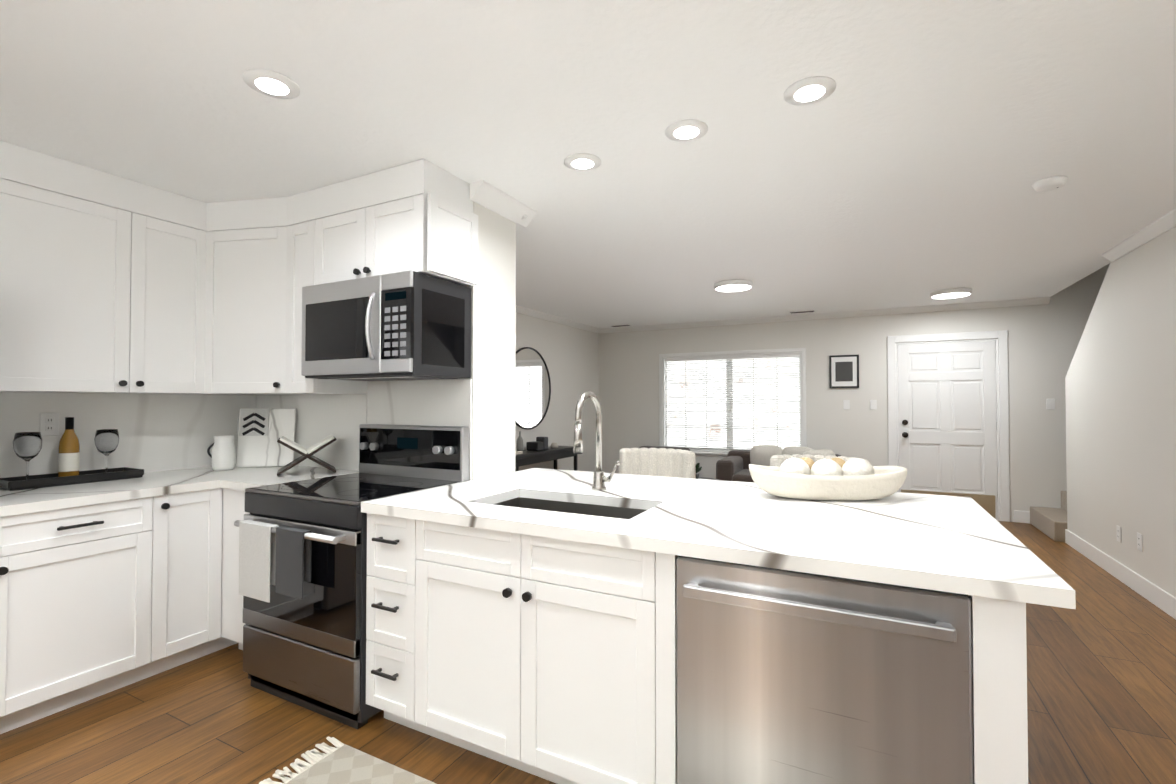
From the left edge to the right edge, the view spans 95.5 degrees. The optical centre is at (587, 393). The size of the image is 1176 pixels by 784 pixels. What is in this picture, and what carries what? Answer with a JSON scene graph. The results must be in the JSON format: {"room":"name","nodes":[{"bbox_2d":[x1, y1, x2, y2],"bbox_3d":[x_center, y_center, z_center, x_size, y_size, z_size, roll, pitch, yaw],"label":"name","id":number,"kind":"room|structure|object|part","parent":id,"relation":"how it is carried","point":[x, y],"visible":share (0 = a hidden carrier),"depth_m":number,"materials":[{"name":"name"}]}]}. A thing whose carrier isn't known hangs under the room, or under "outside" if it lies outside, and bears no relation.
{"room":"kitchen","nodes":[
{"label":"kitchen","id":0,"kind":"room"},
{"bbox_2d":[23,312,597,471],"bbox_3d":[-1.968,0.166,4.267,0.120,2.450,9.290,0,-1,27],"label":"wall","id":1,"kind":"structure","parent":0,"point":[569,354],"depth_m":7.33,"materials":[{"name":"white paint"}]},
{"bbox_2d":[39,413,58,435],"bbox_3d":[-2.701,0.155,2.680,0.008,0.116,0.072,0,-1,27],"label":"outlet","id":2,"kind":"object","parent":1,"relation":"attached to","point":[49,424],"depth_m":2.68,"materials":[{"name":"white plastic"}]},
{"bbox_2d":[0,140,199,393],"bbox_3d":[-2.496,-0.544,2.692,0.394,1.078,0.948,0,-1,27],"label":"upper cabinet","id":3,"kind":"object","parent":1,"relation":"attached to","point":[110,283],"depth_m":2.58,"materials":[{"name":"white wood"}]},
{"bbox_2d":[516,347,550,429],"bbox_3d":[-0.722,-0.062,6.525,0.022,1.004,1.004,0,-1,27],"label":"round mirror","id":4,"kind":"object","parent":1,"relation":"attached to","point":[533,388],"visible":0.69,"depth_m":6.57,"materials":[{"name":"mirror"}]},
{"bbox_2d":[516,305,601,332],"bbox_3d":[-0.937,-0.996,6.073,0.068,0.065,4.769,0,-1,27],"label":"crown molding","id":5,"kind":"structure","parent":1,"relation":"attached to","point":[519,309],"depth_m":7.04,"materials":[{"name":"white"}]},
{"bbox_2d":[297,202,515,479],"bbox_3d":[-1.329,0.151,3.357,1.850,2.450,0.380,0,-1,27],"label":"wall","id":6,"kind":"structure","parent":0,"point":[493,334],"depth_m":2.93,"materials":[{"name":"white paint"}]},
{"bbox_2d":[196,196,291,394],"bbox_3d":[-1.964,-0.536,3.171,0.900,1.078,0.549,0,-1,27],"label":"upper cabinet","id":7,"kind":"object","parent":6,"relation":"attached to","point":[244,243],"depth_m":2.98,"materials":[{"name":"white wood"}]},
{"bbox_2d":[288,189,367,394],"bbox_3d":[-1.497,-0.538,3.033,0.296,1.078,0.366,0,-1,27],"label":"upper cabinet","id":8,"kind":"object","parent":6,"relation":"attached to","point":[302,222],"depth_m":2.89,"materials":[{"name":"white wood"}]},
{"bbox_2d":[312,159,475,285],"bbox_3d":[-1.021,-0.820,2.800,0.768,0.523,0.350,0,-1,27],"label":"upper cabinet","id":9,"kind":"object","parent":6,"relation":"attached to","point":[417,216],"depth_m":2.62,"materials":[{"name":"white wood"}]},
{"bbox_2d":[301,270,470,380],"bbox_3d":[-1.050,-0.311,2.736,0.764,0.476,0.474,0,-1,27],"label":"over-the-range microwave","id":10,"kind":"object","parent":9,"relation":"attached to","point":[408,325],"visible":1,"depth_m":2.56,"materials":[{"name":"silver metal"}]},
{"bbox_2d":[470,180,529,227],"bbox_3d":[-0.477,-1.038,2.917,0.085,0.085,0.415,0,-1,27],"label":"crown molding","id":11,"kind":"structure","parent":6,"relation":"attached to","point":[483,193],"depth_m":2.90,"materials":[{"name":"white wood"}]},
{"bbox_2d":[530,208,535,220],"bbox_3d":[-1.143,-1.028,3.543,1.844,0.085,0.084,0,-1,27],"label":"crown molding","id":12,"kind":"structure","parent":6,"relation":"attached to","point":[532,212],"depth_m":3.14,"materials":[{"name":"white wood"}]},
{"bbox_2d":[505,496,520,507],"bbox_3d":[-0.410,0.570,2.318,0.010,0.179,0.390,0,-1,27],"label":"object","id":13,"kind":"structure","parent":0,"relation":"attached to","point":[516,503],"depth_m":2.46,"materials":[{"name":"black"}]},
{"bbox_2d":[465,528,604,579],"bbox_3d":[-0.178,0.564,1.984,0.710,0.179,0.010,0,-1,27],"label":"drawer front","id":14,"kind":"structure","parent":0,"relation":"attached to","point":[565,556],"depth_m":1.80,"materials":[{"name":"white wood"}]},
{"bbox_2d":[521,500,640,519],"bbox_3d":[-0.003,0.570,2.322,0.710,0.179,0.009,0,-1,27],"label":"sink","id":15,"kind":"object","parent":0,"relation":"attached to","point":[593,509],"depth_m":2.33,"materials":[{"name":"metal"}]},
{"bbox_2d":[0,519,1175,783],"bbox_3d":[0.964,1.416,2.732,6.880,0.100,9.450,0,-1,27],"label":"floor","id":16,"kind":"structure","parent":0,"point":[1102,683],"depth_m":2.19,"materials":[{"name":"brown wood"}]},
{"bbox_2d":[0,507,171,733],"bbox_3d":[-2.451,0.922,2.446,0.678,0.878,0.599,0,-1,27],"label":"base cabinet","id":17,"kind":"object","parent":16,"relation":"on","point":[108,586],"depth_m":2.28,"materials":[{"name":"white wood"}]},
{"bbox_2d":[0,463,358,530],"bbox_3d":[-2.092,0.466,2.730,1.062,0.040,1.420,0,-1,27],"label":"countertop","id":18,"kind":"structure","parent":17,"relation":"on","point":[26,509],"depth_m":2.51,"materials":[{"name":"white stone"}]},
{"bbox_2d":[0,417,143,490],"bbox_3d":[-2.577,0.281,2.677,0.212,0.325,0.540,0,-1,27],"label":"serving tray","id":19,"kind":"object","parent":18,"relation":"on","point":[27,446],"visible":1,"depth_m":2.64,"materials":[{"name":"black wood"}]},
{"bbox_3d":[-2.652,0.307,2.530,0.098,0.244,0.098,0,-1,27],"label":"glass","id":20,"kind":"part","parent":19,"relation":"part of","materials":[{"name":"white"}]},
{"bbox_2d":[58,417,79,476],"bbox_3d":[-2.591,0.275,2.670,0.077,0.312,0.077,0,-1,27],"label":"bottle","id":21,"kind":"object","parent":19,"relation":"on","point":[69,446],"depth_m":2.65,"materials":[{"name":"orange glass"}]},
{"bbox_3d":[-2.515,0.311,2.795,0.098,0.244,0.098,0,-1,27],"label":"glass","id":22,"kind":"part","parent":19,"relation":"part of","materials":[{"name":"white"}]},
{"bbox_2d":[207,435,234,470],"bbox_3d":[-2.174,0.352,3.171,0.158,0.200,0.116,0,-1,27],"label":"pitcher","id":23,"kind":"object","parent":18,"relation":"on","point":[222,456],"visible":1,"depth_m":3.12,"materials":[{"name":"white ceramic"}]},
{"bbox_2d":[236,408,295,466],"bbox_3d":[-1.992,0.273,3.314,0.320,0.358,0.060,0,-1,-11],"label":"cutting board","id":24,"kind":"object","parent":18,"relation":"on","point":[261,432],"visible":0.85,"depth_m":3.30,"materials":[{"name":"stone"}]},
{"bbox_2d":[277,435,336,475],"bbox_3d":[-1.578,0.342,3.004,0.290,0.203,0.210,1,-1,-28],"label":"book stand","id":25,"kind":"object","parent":18,"relation":"on","point":[305,453],"visible":1,"depth_m":2.94,"materials":[{"name":"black metal"}]},
{"bbox_2d":[172,503,207,667],"bbox_3d":[-2.286,0.927,2.765,0.678,0.878,0.366,0,-1,27],"label":"base cabinet","id":26,"kind":"object","parent":16,"relation":"on","point":[189,524],"depth_m":2.66,"materials":[{"name":"white wood"}]},
{"bbox_2d":[208,495,248,653],"bbox_3d":[-1.620,0.930,2.919,0.404,0.878,0.638,0,-1,27],"label":"base cabinet","id":27,"kind":"object","parent":16,"relation":"on","point":[225,603],"depth_m":2.74,"materials":[{"name":"white wood"}]},
{"bbox_2d":[259,737,435,783],"bbox_3d":[-0.331,1.338,1.402,1.857,0.011,0.617,0,-1,27],"label":"rug","id":28,"kind":"object","parent":16,"relation":"on","point":[341,763],"visible":1,"depth_m":1.90,"materials":[{"name":"beige fabric"}]},
{"bbox_2d":[234,424,468,728],"bbox_3d":[-1.123,0.766,2.579,0.762,1.195,0.764,0,-1,27],"label":"range","id":29,"kind":"object","parent":16,"relation":"on","point":[302,565],"visible":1,"depth_m":2.30,"materials":[{"name":"grey metal"}]},
{"bbox_2d":[363,512,464,743],"bbox_3d":[-0.595,0.921,2.360,0.354,0.878,0.634,0,-1,27],"label":"base cabinet","id":30,"kind":"object","parent":16,"relation":"on","point":[413,584],"depth_m":2.04,"materials":[{"name":"white wood"}]},
{"bbox_2d":[361,480,1075,608],"bbox_3d":[0.221,0.453,1.947,2.190,0.040,0.687,0,-1,27],"label":"countertop","id":31,"kind":"structure","parent":30,"relation":"on","point":[968,557],"depth_m":1.64,"materials":[{"name":"white stone"}]},
{"bbox_2d":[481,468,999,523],"bbox_3d":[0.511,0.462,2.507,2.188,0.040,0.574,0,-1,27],"label":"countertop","id":32,"kind":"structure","parent":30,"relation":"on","point":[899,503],"depth_m":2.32,"materials":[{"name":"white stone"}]},
{"bbox_2d":[573,391,619,489],"bbox_3d":[0.039,0.214,2.364,0.140,0.449,0.255,0,-1,27],"label":"faucet","id":33,"kind":"object","parent":32,"relation":"on","point":[600,479],"visible":1,"depth_m":2.43,"materials":[{"name":"silver metal"}]},
{"bbox_2d":[749,457,906,500],"bbox_3d":[1.000,0.354,2.252,0.620,0.166,0.250,0,-1,6],"label":"dough bowl","id":34,"kind":"object","parent":32,"relation":"on","point":[831,479],"visible":1,"depth_m":2.16,"materials":[{"name":"beige wood"}]},
{"bbox_2d":[461,560,604,783],"bbox_3d":[-0.091,1.016,2.145,0.738,0.680,0.398,0,-1,27],"label":"base cabinet","id":35,"kind":"object","parent":16,"relation":"on","point":[524,620],"depth_m":1.79,"materials":[{"name":"white wood"}]},
{"bbox_2d":[515,431,576,471],"bbox_3d":[-0.597,0.930,6.365,0.340,0.991,1.380,0,-1,27],"label":"console table","id":36,"kind":"object","parent":16,"relation":"on","point":[539,450],"visible":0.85,"depth_m":6.27,"materials":[{"name":"black wood"}]},
{"bbox_2d":[619,448,695,478],"bbox_3d":[0.400,0.866,3.327,0.507,1.021,0.455,0,-1,27],"label":"counter stool","id":37,"kind":"object","parent":16,"relation":"on","point":[671,462],"visible":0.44,"depth_m":3.47,"materials":[{"name":"white fabric"}]},
{"bbox_2d":[605,548,716,783],"bbox_3d":[0.310,0.913,1.893,0.207,0.878,0.634,0,-1,27],"label":"base cabinet","id":38,"kind":"object","parent":16,"relation":"on","point":[641,638],"depth_m":1.62,"materials":[{"name":"white wood"}]},
{"bbox_2d":[639,446,689,450],"bbox_3d":[0.932,1.095,7.273,0.740,0.690,0.840,0,-1,27],"label":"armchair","id":39,"kind":"object","parent":16,"relation":"on","point":[682,448],"visible":0.04,"depth_m":7.47,"materials":[{"name":"black"}]},
{"bbox_2d":[696,463,718,479],"bbox_3d":[1.170,1.084,6.036,0.720,0.676,0.720,0,-1,27],"label":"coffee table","id":40,"kind":"object","parent":16,"relation":"on","point":[698,468],"visible":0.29,"depth_m":6.00,"materials":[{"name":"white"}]},
{"bbox_2d":[696,463,701,478],"bbox_3d":[1.184,0.867,6.022,0.188,0.243,0.270,0,-1,27],"label":"potted plant","id":41,"kind":"object","parent":40,"relation":"on","point":[698,468],"depth_m":5.96,"materials":[{"name":"green plant"}]},
{"bbox_2d":[716,445,840,482],"bbox_3d":[2.341,1.036,6.538,1.380,0.784,0.895,0,-1,27],"label":"sofa","id":42,"kind":"object","parent":16,"relation":"on","point":[733,465],"visible":0.27,"depth_m":6.56,"materials":[{"name":"black fabric"}]},
{"bbox_2d":[770,454,869,466],"bbox_3d":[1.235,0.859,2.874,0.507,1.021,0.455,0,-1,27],"label":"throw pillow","id":43,"kind":"object","parent":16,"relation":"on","point":[777,460],"visible":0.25,"depth_m":3.03,"materials":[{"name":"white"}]},
{"bbox_2d":[676,555,972,783],"bbox_3d":[0.700,0.910,1.642,0.711,0.875,0.653,0,-1,27],"label":"dishwasher","id":44,"kind":"object","parent":16,"relation":"on","point":[788,677],"visible":0.92,"depth_m":1.38,"materials":[{"name":"grey metal"}]},
{"bbox_2d":[1030,491,1066,541],"bbox_3d":[4.660,0.249,4.122,1.350,2.280,3.219,0,-1,27],"label":"stairs","id":45,"kind":"structure","parent":16,"relation":"on","point":[1051,523],"depth_m":5.37,"materials":[{"name":"beige carpet"}]},
{"bbox_2d":[0,0,1175,328],"bbox_3d":[0.409,-1.129,3.060,5.630,0.100,9.450,0,-1,27],"label":"ceiling","id":46,"kind":"structure","parent":0,"point":[918,152],"depth_m":2.17,"materials":[{"name":"white paint"}]},
{"bbox_2d":[243,69,299,98],"bbox_3d":[-1.121,-1.092,1.897,0.176,0.011,0.176,0,-1,27],"label":"recessed light","id":47,"kind":"object","parent":46,"relation":"in","point":[270,83],"visible":1,"depth_m":1.88,"materials":[{"name":"white plastic"}]},
{"bbox_2d":[564,153,600,170],"bbox_3d":[-0.026,-1.082,2.513,0.176,0.011,0.176,0,-1,27],"label":"recessed light","id":48,"kind":"object","parent":46,"relation":"in","point":[582,162],"visible":1,"depth_m":2.49,"materials":[{"name":"white plastic"}]},
{"bbox_2d":[611,324,631,326],"bbox_3d":[0.483,-0.995,7.855,0.300,0.010,0.110,0,-1,27],"label":"ceiling vent","id":49,"kind":"object","parent":46,"relation":"in","point":[625,324],"depth_m":7.81,"materials":[{"name":"white plastic"}]},
{"bbox_2d":[665,119,707,141],"bbox_3d":[0.409,-1.087,2.221,0.176,0.011,0.176,0,-1,27],"label":"recessed light","id":50,"kind":"object","parent":46,"relation":"in","point":[686,130],"visible":1,"depth_m":2.20,"materials":[{"name":"white plastic"}]},
{"bbox_2d":[714,279,752,291],"bbox_3d":[1.381,-1.018,5.083,0.356,0.055,0.356,0,-1,27],"label":"flush ceiling light","id":51,"kind":"object","parent":46,"relation":"attached to","point":[734,285],"visible":1,"depth_m":4.98,"materials":[{"name":"white plastic"}]},
{"bbox_2d":[789,310,814,313],"bbox_3d":[2.663,-1.015,6.650,0.300,0.010,0.110,0,-1,27],"label":"ceiling vent","id":52,"kind":"object","parent":46,"relation":"in","point":[789,312],"depth_m":6.62,"materials":[{"name":"white plastic"}]},
{"bbox_2d":[784,76,835,104],"bbox_3d":[0.803,-1.091,1.938,0.176,0.011,0.176,0,-1,27],"label":"recessed light","id":53,"kind":"object","parent":46,"relation":"in","point":[810,90],"visible":1,"depth_m":1.92,"materials":[{"name":"white plastic"}]},
{"bbox_2d":[930,288,971,298],"bbox_3d":[3.694,-1.012,5.442,0.356,0.055,0.356,0,-1,27],"label":"flush ceiling light","id":54,"kind":"object","parent":46,"relation":"attached to","point":[949,293],"visible":1,"depth_m":5.35,"materials":[{"name":"white plastic"}]},
{"bbox_2d":[1033,176,1067,191],"bbox_3d":[2.361,-1.065,2.732,0.136,0.038,0.136,0,-1,27],"label":"smoke detector","id":55,"kind":"object","parent":46,"relation":"attached to","point":[1049,184],"visible":1,"depth_m":2.70,"materials":[{"name":"white plastic"}]},
{"bbox_2d":[598,263,1109,521],"bbox_3d":[3.157,-0.868,6.798,6.680,4.600,0.120,0,-1,27],"label":"wall","id":56,"kind":"structure","parent":0,"point":[1043,341],"depth_m":6.56,"materials":[{"name":"white paint"}]},
{"bbox_2d":[659,348,806,456],"bbox_3d":[1.946,0.143,7.378,2.030,1.448,0.169,0,-1,27],"label":"window","id":57,"kind":"structure","parent":56,"relation":"in","point":[663,440],"depth_m":7.40,"materials":[{"name":"white"}]},
{"bbox_2d":[664,353,800,450],"bbox_3d":[1.946,0.142,7.378,1.854,1.312,0.044,0,-1,27],"label":"window blinds","id":58,"kind":"object","parent":57,"relation":"attached to","point":[676,383],"visible":0.92,"depth_m":7.35,"materials":[{"name":"white plastic"}]},
{"bbox_2d":[598,297,1049,333],"bbox_3d":[2.559,-0.981,7.001,5.428,0.065,0.069,0,-1,27],"label":"crown molding","id":59,"kind":"structure","parent":56,"relation":"attached to","point":[1044,300],"depth_m":6.66,"materials":[{"name":"white wood"}]},
{"bbox_2d":[829,355,858,387],"bbox_3d":[3.201,-0.272,6.683,0.335,0.415,0.022,0,-1,27],"label":"picture frame","id":60,"kind":"object","parent":56,"relation":"attached to","point":[843,371],"visible":1,"depth_m":6.67,"materials":[{"name":"black"}]},
{"bbox_2d":[843,400,849,408],"bbox_3d":[3.226,0.140,6.668,0.072,0.116,0.014,0,-1,27],"label":"light switch","id":61,"kind":"object","parent":56,"relation":"attached to","point":[846,403],"depth_m":6.67,"materials":[{"name":"white plastic"}]},
{"bbox_2d":[870,400,876,408],"bbox_3d":[3.488,0.138,6.533,0.072,0.116,0.014,0,-1,27],"label":"light switch","id":62,"kind":"object","parent":56,"relation":"attached to","point":[873,403],"depth_m":6.53,"materials":[{"name":"white plastic"}]},
{"bbox_2d":[897,341,997,518],"bbox_3d":[4.151,0.410,6.183,0.972,2.000,0.130,0,-1,27],"label":"front door","id":63,"kind":"structure","parent":56,"relation":"in","point":[947,434],"depth_m":6.18,"materials":[{"name":"white paint"}]},
{"bbox_2d":[887,330,1009,521],"bbox_3d":[4.171,0.363,6.243,1.168,2.120,0.137,0,-1,27],"label":"door frame","id":64,"kind":"structure","parent":56,"relation":"attached to","point":[1002,421],"depth_m":5.99,"materials":[{"name":"white wood"}]},
{"bbox_2d":[1014,510,1029,522],"bbox_3d":[5.345,1.347,5.555,1.465,0.130,0.013,0,-1,27],"label":"baseboard","id":65,"kind":"structure","parent":56,"relation":"attached to","point":[1019,516],"depth_m":5.85,"materials":[{"name":"white"}]},
{"bbox_2d":[1046,399,1054,409],"bbox_3d":[4.987,0.115,5.759,0.072,0.116,0.014,0,-1,27],"label":"light switch","id":66,"kind":"object","parent":56,"relation":"attached to","point":[1050,403],"depth_m":5.76,"materials":[{"name":"white plastic"}]},
{"bbox_2d":[1065,226,1175,596],"bbox_3d":[3.448,-1.004,1.556,1.350,4.700,9.170,0,-1,27],"label":"wall","id":67,"kind":"structure","parent":0,"point":[1120,386],"depth_m":3.81,"materials":[{"name":"white paint"}]},
{"bbox_2d":[1116,525,1121,542],"bbox_3d":[3.952,1.046,3.981,0.008,0.116,0.072,0,-1,27],"label":"outlet","id":68,"kind":"object","parent":67,"relation":"attached to","point":[1118,529],"depth_m":3.97,"materials":[{"name":"white plastic"}]},
{"bbox_2d":[1065,529,1175,619],"bbox_3d":[2.613,1.279,1.389,0.013,0.130,8.174,0,-1,27],"label":"baseboard","id":69,"kind":"structure","parent":67,"relation":"attached to","point":[1159,597],"depth_m":3.85,"materials":[{"name":"white wood"}]},
{"bbox_2d":[1102,208,1175,261],"bbox_3d":[2.328,-1.080,0.932,0.065,0.065,7.030,0,-1,27],"label":"crown molding","id":70,"kind":"structure","parent":67,"relation":"attached to","point":[1166,222],"depth_m":3.52,"materials":[{"name":"white"}]},
{"bbox_2d":[1137,532,1142,551],"bbox_3d":[3.796,1.021,3.679,0.008,0.116,0.072,0,-1,27],"label":"outlet","id":71,"kind":"object","parent":67,"relation":"attached to","point":[1139,536],"depth_m":3.67,"materials":[{"name":"white plastic"}]},
{"label":"outside","id":72,"kind":"structure","parent":0,"visible":0},
{"bbox_2d":[668,357,897,448],"bbox_3d":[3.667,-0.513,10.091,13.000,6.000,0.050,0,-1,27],"label":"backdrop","id":73,"kind":"structure","parent":72,"point":[696,437],"depth_m":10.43,"materials":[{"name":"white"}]}
]}

